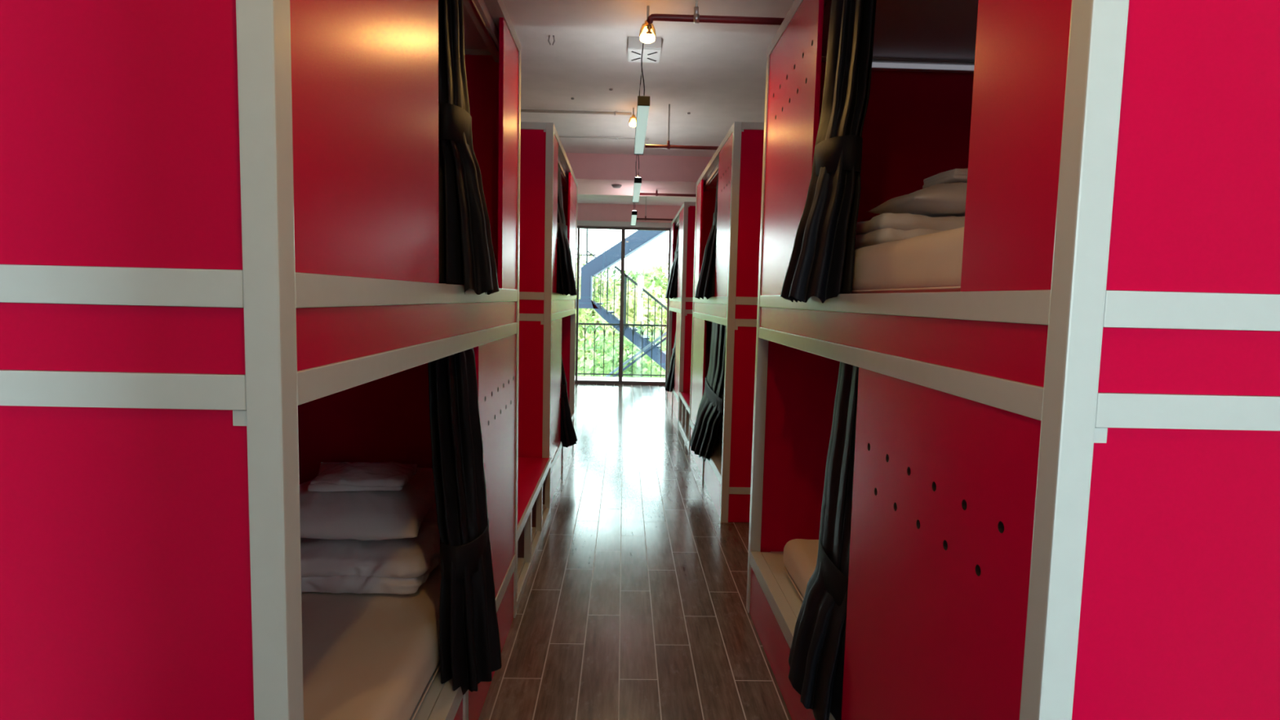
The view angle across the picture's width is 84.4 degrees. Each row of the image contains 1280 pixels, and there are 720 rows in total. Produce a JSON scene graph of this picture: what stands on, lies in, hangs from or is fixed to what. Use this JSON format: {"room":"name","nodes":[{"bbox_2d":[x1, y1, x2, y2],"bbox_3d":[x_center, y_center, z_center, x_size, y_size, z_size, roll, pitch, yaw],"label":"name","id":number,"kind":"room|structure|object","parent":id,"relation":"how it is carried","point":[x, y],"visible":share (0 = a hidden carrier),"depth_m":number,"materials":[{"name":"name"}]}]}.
{"room":"dormitory","nodes":[
{"label":"dormitory","id":0,"kind":"room"},
{"bbox_2d":[577,203,681,222],"bbox_3d":[-0.153,-2.374,11.647,3.480,0.360,0.120,1,5,-1],"label":"wall","id":1,"kind":"structure","parent":0,"point":[585,211],"depth_m":11.58,"materials":[{"name":"pink paint"}]},
{"bbox_2d":[574,225,671,385],"bbox_3d":[-0.187,-0.893,11.763,3.280,2.610,0.065,1,5,-1],"label":"window","id":2,"kind":"structure","parent":1,"relation":"in","point":[620,381],"depth_m":11.73,"materials":[{"name":"grey metal"}]},
{"bbox_2d":[577,220,671,227],"bbox_3d":[-0.154,-2.222,11.575,3.280,0.080,0.050,1,5,-1],"label":"trim","id":3,"kind":"structure","parent":1,"relation":"attached to","point":[580,223],"depth_m":11.55,"materials":[{"name":"white paint"}]},
{"bbox_2d":[478,383,791,719],"bbox_3d":[-0.050,1.123,4.390,3.480,0.120,15.150,1,5,-1],"label":"floor","id":4,"kind":"structure","parent":0,"point":[632,606],"depth_m":3.42,"materials":[{"name":"brown wood"}]},
{"bbox_2d":[0,0,521,719],"bbox_3d":[-1.017,-0.008,2.017,1.020,2.500,2.158,1,5,-1],"label":"bunk bed","id":5,"kind":"object","parent":4,"relation":"on","point":[220,285],"visible":0.95,"depth_m":0.97,"materials":[{"name":"white paint"}]},
{"bbox_2d":[301,564,440,719],"bbox_3d":[-1.055,0.861,2.085,0.906,0.165,2.060,1,5,-1],"label":"mattress","id":6,"kind":"object","parent":5,"relation":"on","point":[366,656],"visible":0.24,"depth_m":1.97,"materials":[{"name":"beige fabric"}]},
{"bbox_2d":[300,521,439,594],"bbox_3d":[-1.005,0.668,2.493,0.619,0.140,0.522,1,5,-1],"label":"duvet","id":7,"kind":"object","parent":6,"relation":"on","point":[389,566],"visible":0.55,"depth_m":2.28,"materials":[{"name":"white fabric"}]},
{"bbox_2d":[299,480,435,541],"bbox_3d":[-1.022,0.520,2.493,0.561,0.169,0.419,1,5,-4],"label":"pillow","id":8,"kind":"object","parent":7,"relation":"on","point":[366,515],"visible":0.61,"depth_m":2.35,"materials":[{"name":"white fabric"}]},
{"bbox_2d":[306,461,418,491],"bbox_3d":[-0.984,0.406,2.535,0.333,0.062,0.293,1,5,-6],"label":"towel","id":9,"kind":"object","parent":8,"relation":"on","point":[342,476],"visible":1,"depth_m":2.43,"materials":[{"name":"white fabric"}]},
{"bbox_2d":[318,462,437,522],"bbox_3d":[-1.053,0.559,2.936,0.668,0.227,0.267,1,5,-1],"label":"pillow","id":10,"kind":"object","parent":6,"relation":"on","point":[424,477],"visible":0.09,"depth_m":2.93,"materials":[{"name":"white fabric"}]},
{"bbox_2d":[427,347,502,695],"bbox_3d":[-0.530,0.449,2.187,0.206,1.078,0.390,2,5,3],"label":"curtain","id":11,"kind":"object","parent":5,"relation":"hanging from","point":[470,644],"visible":0.9,"depth_m":2.08,"materials":[{"name":"black fabric"}]},
{"bbox_2d":[438,0,499,294],"bbox_3d":[-0.514,-0.679,2.118,0.181,0.963,0.473,1,5,-4],"label":"curtain","id":12,"kind":"object","parent":5,"relation":"hanging from","point":[465,247],"visible":0.94,"depth_m":2.04,"materials":[{"name":"black fabric"}]},
{"bbox_2d":[516,457,551,609],"bbox_3d":[-1.076,0.890,3.941,1.001,0.374,1.516,1,5,-1],"label":"bench","id":13,"kind":"object","parent":4,"relation":"on","point":[534,474],"visible":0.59,"depth_m":4.00,"materials":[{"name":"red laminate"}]},
{"bbox_2d":[517,504,545,580],"bbox_3d":[-0.805,1.027,3.959,0.388,0.020,1.516,1,5,-1],"label":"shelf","id":14,"kind":"object","parent":13,"relation":"attached to","point":[522,558],"depth_m":3.72,"materials":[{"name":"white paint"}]},
{"bbox_2d":[518,121,577,511],"bbox_3d":[-1.117,-0.361,5.785,1.020,2.545,2.374,1,5,-1],"label":"bunk bed","id":15,"kind":"object","parent":4,"relation":"on","point":[547,317],"visible":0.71,"depth_m":4.65,"materials":[{"name":"white paint"}]},
{"bbox_2d":[556,162,577,296],"bbox_3d":[-0.588,-0.993,5.407,0.219,1.002,0.977,1,5,-4],"label":"curtain","id":16,"kind":"object","parent":15,"relation":"hanging from","point":[566,283],"visible":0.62,"depth_m":5.15,"materials":[{"name":"black fabric"}]},
{"bbox_2d":[560,357,577,447],"bbox_3d":[-0.591,0.146,5.712,0.202,1.090,0.395,3,5,15],"label":"curtain","id":17,"kind":"object","parent":15,"relation":"hanging from","point":[568,437],"visible":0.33,"depth_m":5.63,"materials":[{"name":"black fabric"}]},
{"bbox_2d":[666,201,695,422],"bbox_3d":[0.957,-0.615,9.239,1.020,2.545,2.233,1,5,-1],"label":"bunk bed","id":18,"kind":"object","parent":4,"relation":"on","point":[680,308],"visible":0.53,"depth_m":8.18,"materials":[{"name":"white paint"}]},
{"bbox_2d":[664,333,675,391],"bbox_3d":[0.437,-0.135,9.207,0.198,1.089,0.480,1,5,-1],"label":"curtain","id":19,"kind":"object","parent":18,"relation":"hanging from","point":[669,384],"visible":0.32,"depth_m":9.11,"materials":[{"name":"black fabric"}]},
{"bbox_2d":[665,228,679,298],"bbox_3d":[0.458,-1.293,9.127,0.218,1.002,0.691,1,5,-1],"label":"curtain","id":20,"kind":"object","parent":18,"relation":"hanging from","point":[672,288],"visible":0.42,"depth_m":8.97,"materials":[{"name":"black fabric"}]},
{"bbox_2d":[678,391,689,446],"bbox_3d":[0.966,0.622,7.552,1.001,0.374,1.338,1,5,-1],"label":"bench","id":21,"kind":"object","parent":4,"relation":"on","point":[684,397],"visible":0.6,"depth_m":7.72,"materials":[{"name":"red laminate"}]},
{"bbox_2d":[688,121,764,522],"bbox_3d":[1.038,-0.299,5.641,1.020,2.545,2.303,1,5,-1],"label":"bunk bed","id":22,"kind":"object","parent":4,"relation":"on","point":[737,161],"visible":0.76,"depth_m":4.55,"materials":[{"name":"white paint"}]},
{"bbox_2d":[694,173,718,299],"bbox_3d":[0.547,-0.969,5.440,0.212,1.002,0.622,1,5,-1],"label":"curtain","id":23,"kind":"object","parent":22,"relation":"hanging from","point":[705,286],"visible":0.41,"depth_m":5.32,"materials":[{"name":"black fabric"}]},
{"bbox_2d":[689,321,726,461],"bbox_3d":[0.523,0.206,5.325,0.207,1.090,1.178,1,5,-1],"label":"curtain","id":24,"kind":"object","parent":22,"relation":"hanging from","point":[704,434],"visible":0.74,"depth_m":5.21,"materials":[{"name":"black fabric"}]},
{"bbox_2d":[717,415,723,445],"bbox_3d":[1.059,0.596,5.694,0.856,0.164,2.141,1,5,-1],"label":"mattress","id":25,"kind":"object","parent":22,"relation":"on","point":[721,424],"visible":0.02,"depth_m":5.65,"materials":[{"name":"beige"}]},
{"bbox_2d":[746,0,1279,719],"bbox_3d":[1.062,0.009,2.102,1.020,2.545,2.249,1,5,-1],"label":"bunk bed","id":26,"kind":"object","parent":4,"relation":"on","point":[1066,492],"visible":0.99,"depth_m":1.01,"materials":[{"name":"white paint"}]},
{"bbox_2d":[783,538,818,600],"bbox_3d":[1.070,0.914,2.087,0.886,0.156,1.961,1,5,-1],"label":"mattress","id":27,"kind":"object","parent":26,"relation":"on","point":[800,555],"visible":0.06,"depth_m":2.83,"materials":[{"name":"beige fabric"}]},
{"bbox_2d":[788,361,858,719],"bbox_3d":[0.559,0.484,2.072,0.162,1.077,0.419,1,5,-1],"label":"curtain","id":28,"kind":"object","parent":26,"relation":"hanging from","point":[817,651],"visible":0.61,"depth_m":2.03,"materials":[{"name":"black fabric"}]},
{"bbox_2d":[780,0,876,302],"bbox_3d":[0.572,-0.676,2.121,0.240,1.009,0.398,1,5,-1],"label":"curtain","id":29,"kind":"object","parent":26,"relation":"hanging from","point":[821,262],"visible":1,"depth_m":2.05,"materials":[{"name":"black fabric"}]},
{"bbox_2d":[849,226,964,293],"bbox_3d":[1.085,-0.246,1.985,0.910,0.165,1.959,1,5,-1],"label":"mattress","id":30,"kind":"object","parent":26,"relation":"on","point":[933,262],"visible":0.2,"depth_m":1.67,"materials":[{"name":"beige fabric"}]},
{"bbox_2d":[854,213,964,249],"bbox_3d":[1.065,-0.430,2.435,0.687,0.116,0.582,1,5,-1],"label":"duvet","id":31,"kind":"object","parent":30,"relation":"on","point":[883,228],"visible":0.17,"depth_m":2.16,"materials":[{"name":"white fabric"}]},
{"bbox_2d":[866,181,967,216],"bbox_3d":[1.153,-0.538,2.409,0.620,0.132,0.440,1,5,-1],"label":"pillow","id":32,"kind":"object","parent":31,"relation":"on","point":[945,199],"visible":0.27,"depth_m":2.25,"materials":[{"name":"white fabric"}]},
{"bbox_2d":[922,168,968,188],"bbox_3d":[1.162,-0.623,2.409,0.311,0.058,0.241,1,5,-4],"label":"towel","id":33,"kind":"object","parent":32,"relation":"on","point":[956,175],"visible":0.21,"depth_m":2.33,"materials":[{"name":"white fabric"}]},
{"bbox_2d":[871,60,974,73],"bbox_3d":[1.244,-1.273,3.066,0.522,0.030,0.046,1,5,-1],"label":"tube light","id":34,"kind":"object","parent":26,"relation":"attached to","point":[876,65],"visible":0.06,"depth_m":3.05,"materials":[{"name":"white plastic"}]},
{"bbox_2d":[512,24,775,205],"bbox_3d":[0.021,-1.970,4.120,3.480,0.150,15.150,1,5,-1],"label":"ceiling","id":35,"kind":"structure","parent":0,"point":[718,77],"depth_m":5.13,"materials":[{"name":"paint"}]},
{"bbox_2d":[547,35,555,45],"bbox_3d":[-0.522,-1.885,4.166,0.041,0.053,0.018,1,5,-1],"label":"anchor","id":36,"kind":"object","parent":35,"relation":"attached to","point":[548,35],"visible":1,"depth_m":4.16,"materials":[{"name":"grey metal"}]},
{"bbox_2d":[520,109,631,115],"bbox_3d":[-0.853,-2.037,5.777,1.570,0.031,0.032,1,5,-1],"label":"conduit","id":37,"kind":"object","parent":35,"relation":"attached to","point":[615,113],"visible":0.54,"depth_m":5.78,"materials":[{"name":"grey"}]},
{"bbox_2d":[559,136,648,140],"bbox_3d":[-0.789,-2.118,6.695,1.740,0.021,0.022,1,5,-1],"label":"conduit","id":38,"kind":"object","parent":35,"relation":"attached to","point":[615,138],"visible":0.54,"depth_m":6.70,"materials":[{"name":"grey"}]},
{"bbox_2d":[629,107,635,127],"bbox_3d":[-0.053,-1.960,5.701,0.074,0.148,0.074,1,5,-1],"label":"lamp","id":39,"kind":"object","parent":35,"relation":"attached to","point":[633,122],"visible":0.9,"depth_m":5.69,"materials":[{"name":"orange"}]},
{"bbox_2d":[631,202,637,226],"bbox_3d":[-0.068,-1.972,8.451,0.060,0.602,1.180,1,5,-1],"label":"pendant lamp","id":40,"kind":"object","parent":35,"relation":"hanging from","point":[634,213],"visible":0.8,"depth_m":8.21,"materials":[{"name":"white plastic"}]},
{"bbox_2d":[631,214,636,225],"bbox_3d":[-0.074,-1.682,8.476,0.056,0.014,1.156,1,5,-1],"label":"diffuser","id":41,"kind":"object","parent":40,"relation":"attached to","point":[633,217],"depth_m":8.44,"materials":[{"name":"white"}]},
{"bbox_2d":[632,155,641,202],"bbox_3d":[-0.023,-1.780,6.260,0.060,0.602,1.180,1,5,-1],"label":"pendant lamp","id":42,"kind":"object","parent":35,"relation":"hanging from","point":[637,180],"visible":0.88,"depth_m":6.03,"materials":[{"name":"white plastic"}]},
{"bbox_2d":[632,182,641,202],"bbox_3d":[-0.029,-1.490,6.285,0.056,0.014,1.156,1,5,-1],"label":"diffuser","id":43,"kind":"object","parent":42,"relation":"attached to","point":[637,187],"depth_m":6.22,"materials":[{"name":"white"}]},
{"bbox_2d":[565,152,711,197],"bbox_3d":[-0.073,-2.110,8.127,3.280,0.270,1.140,1,5,-1],"label":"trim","id":44,"kind":"structure","parent":35,"relation":"attached to","point":[595,174],"depth_m":7.57,"materials":[{"name":"pink paint"}]},
{"bbox_2d":[611,184,621,188],"bbox_3d":[-0.261,-1.943,7.907,0.110,0.034,0.110,1,5,-1],"label":"smoke detector","id":45,"kind":"object","parent":44,"relation":"attached to","point":[616,186],"visible":1,"depth_m":7.87,"materials":[{"name":"grey plastic"}]},
{"bbox_2d":[640,189,696,196],"bbox_3d":[0.743,-1.920,8.162,1.600,0.078,0.037,1,5,-1],"label":"pipe","id":46,"kind":"object","parent":44,"relation":"hanging from","point":[656,193],"visible":0.43,"depth_m":8.14,"materials":[{"name":"red metal"}]},
{"bbox_2d":[634,42,649,155],"bbox_3d":[0.012,-1.579,3.969,0.060,0.602,1.180,1,5,-1],"label":"pendant lamp","id":47,"kind":"object","parent":35,"relation":"hanging from","point":[643,102],"visible":0.97,"depth_m":3.78,"materials":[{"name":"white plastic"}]},
{"bbox_2d":[634,106,648,154],"bbox_3d":[0.005,-1.289,3.994,0.056,0.014,1.156,1,5,-1],"label":"diffuser","id":48,"kind":"object","parent":47,"relation":"attached to","point":[642,111],"depth_m":3.88,"materials":[{"name":"white plastic"}]},
{"bbox_2d":[627,36,661,62],"bbox_3d":[0.025,-1.873,4.274,0.196,0.070,0.250,1,5,-1],"label":"ceiling box","id":49,"kind":"object","parent":35,"relation":"attached to","point":[651,51],"visible":0.98,"depth_m":4.18,"materials":[{"name":"white plastic"}]},
{"bbox_2d":[502,0,795,33],"bbox_3d":[0.049,-1.644,2.689,3.280,0.250,1.340,1,5,-1],"label":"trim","id":50,"kind":"structure","parent":35,"relation":"attached to","point":[620,14],"depth_m":3.17,"materials":[{"name":"paint"}]},
{"bbox_2d":[640,5,655,43],"bbox_3d":[0.035,-1.478,3.109,0.074,0.153,0.074,1,5,-1],"label":"lamp","id":51,"kind":"object","parent":50,"relation":"attached to","point":[644,37],"visible":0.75,"depth_m":3.10,"materials":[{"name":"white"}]},
{"bbox_2d":[645,0,784,34],"bbox_3d":[0.842,-1.461,3.054,1.630,0.142,0.037,1,5,-1],"label":"pipe","id":52,"kind":"object","parent":50,"relation":"hanging from","point":[696,18],"visible":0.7,"depth_m":3.03,"materials":[{"name":"red metal"}]},
{"bbox_2d":[635,196,673,220],"bbox_3d":[0.688,-2.279,10.710,1.600,0.348,0.037,1,5,-1],"label":"pipe","id":53,"kind":"object","parent":35,"relation":"hanging from","point":[645,218],"visible":0.43,"depth_m":10.70,"materials":[{"name":"red metal"}]},
{"bbox_2d":[644,104,718,150],"bbox_3d":[0.824,-1.831,5.596,1.558,0.346,0.037,1,5,-1],"label":"pipe","id":54,"kind":"object","parent":35,"relation":"hanging from","point":[668,146],"visible":0.48,"depth_m":5.59,"materials":[{"name":"red metal"}]},
{"label":"outside","id":55,"kind":"structure","parent":0,"visible":0},
{"bbox_2d":[575,228,666,377],"bbox_3d":[-0.369,-1.395,14.647,3.114,3.940,2.380,1,5,-1],"label":"staircase","id":56,"kind":"structure","parent":55,"point":[637,240],"depth_m":13.90,"materials":[{"name":"blue metal"}]},
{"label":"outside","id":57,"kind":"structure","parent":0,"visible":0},
{"bbox_3d":[-0.284,-1.887,54.551,62.000,7.973,75.000,1,5,-1],"label":"hillside","id":58,"kind":"object","parent":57,"visible":0},
{"bbox_2d":[575,251,606,376],"bbox_3d":[-3.075,0.241,23.555,4.023,8.180,3.408,1,5,-1],"label":"tree","id":59,"kind":"object","parent":58,"relation":"on","point":[591,320],"visible":0.02,"depth_m":23.08,"materials":[{"name":"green plant"}]},
{"bbox_2d":[575,275,627,372],"bbox_3d":[-2.562,-0.695,32.280,4.284,6.553,3.383,1,5,-1],"label":"tree","id":60,"kind":"object","parent":58,"relation":"on","point":[617,284],"visible":0.08,"depth_m":32.03,"materials":[{"name":"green plant"}]},
{"bbox_2d":[574,316,666,377],"bbox_3d":[-0.705,1.835,19.776,3.934,6.170,3.145,1,5,-1],"label":"tree","id":61,"kind":"object","parent":58,"relation":"on","point":[608,356],"visible":0.19,"depth_m":19.14,"materials":[{"name":"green plant"}]},
{"bbox_2d":[582,263,667,333],"bbox_3d":[-0.705,-2.514,42.669,6.464,6.460,5.003,1,5,-1],"label":"tree","id":62,"kind":"object","parent":58,"relation":"on","point":[655,268],"visible":0.12,"depth_m":41.79,"materials":[{"name":"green plant"}]},
{"bbox_2d":[584,277,666,373],"bbox_3d":[-0.106,0.220,27.697,4.315,6.839,3.469,1,5,-1],"label":"tree","id":63,"kind":"object","parent":58,"relation":"on","point":[631,295],"visible":0.13,"depth_m":27.25,"materials":[{"name":"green plant"}]},
{"bbox_2d":[623,327,666,377],"bbox_3d":[0.988,1.494,23.534,3.770,5.875,2.304,0,5,-16],"label":"tree","id":64,"kind":"object","parent":58,"relation":"on","point":[650,362],"visible":0.02,"depth_m":22.75,"materials":[{"name":"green plant"}]},
{"bbox_2d":[631,257,668,341],"bbox_3d":[2.286,-1.695,36.180,5.982,6.890,3.711,3,5,20],"label":"tree","id":65,"kind":"object","parent":58,"relation":"on","point":[659,283],"visible":0.02,"depth_m":35.99,"materials":[{"name":"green plant"}]},
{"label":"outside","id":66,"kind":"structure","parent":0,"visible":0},
{"bbox_2d":[574,376,665,382],"bbox_3d":[-0.314,0.434,12.567,6.000,0.120,1.230,1,5,-1],"label":"balcony slab","id":67,"kind":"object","parent":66,"point":[580,378],"visible":0.14,"depth_m":12.87,"materials":[{"name":"concrete"}]},
{"bbox_2d":[574,322,666,377],"bbox_3d":[-0.310,-0.176,12.930,5.800,0.972,0.030,1,5,-1],"label":"balcony railing","id":68,"kind":"object","parent":67,"relation":"on","point":[580,323],"visible":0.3,"depth_m":12.91,"materials":[{"name":"black metal"}]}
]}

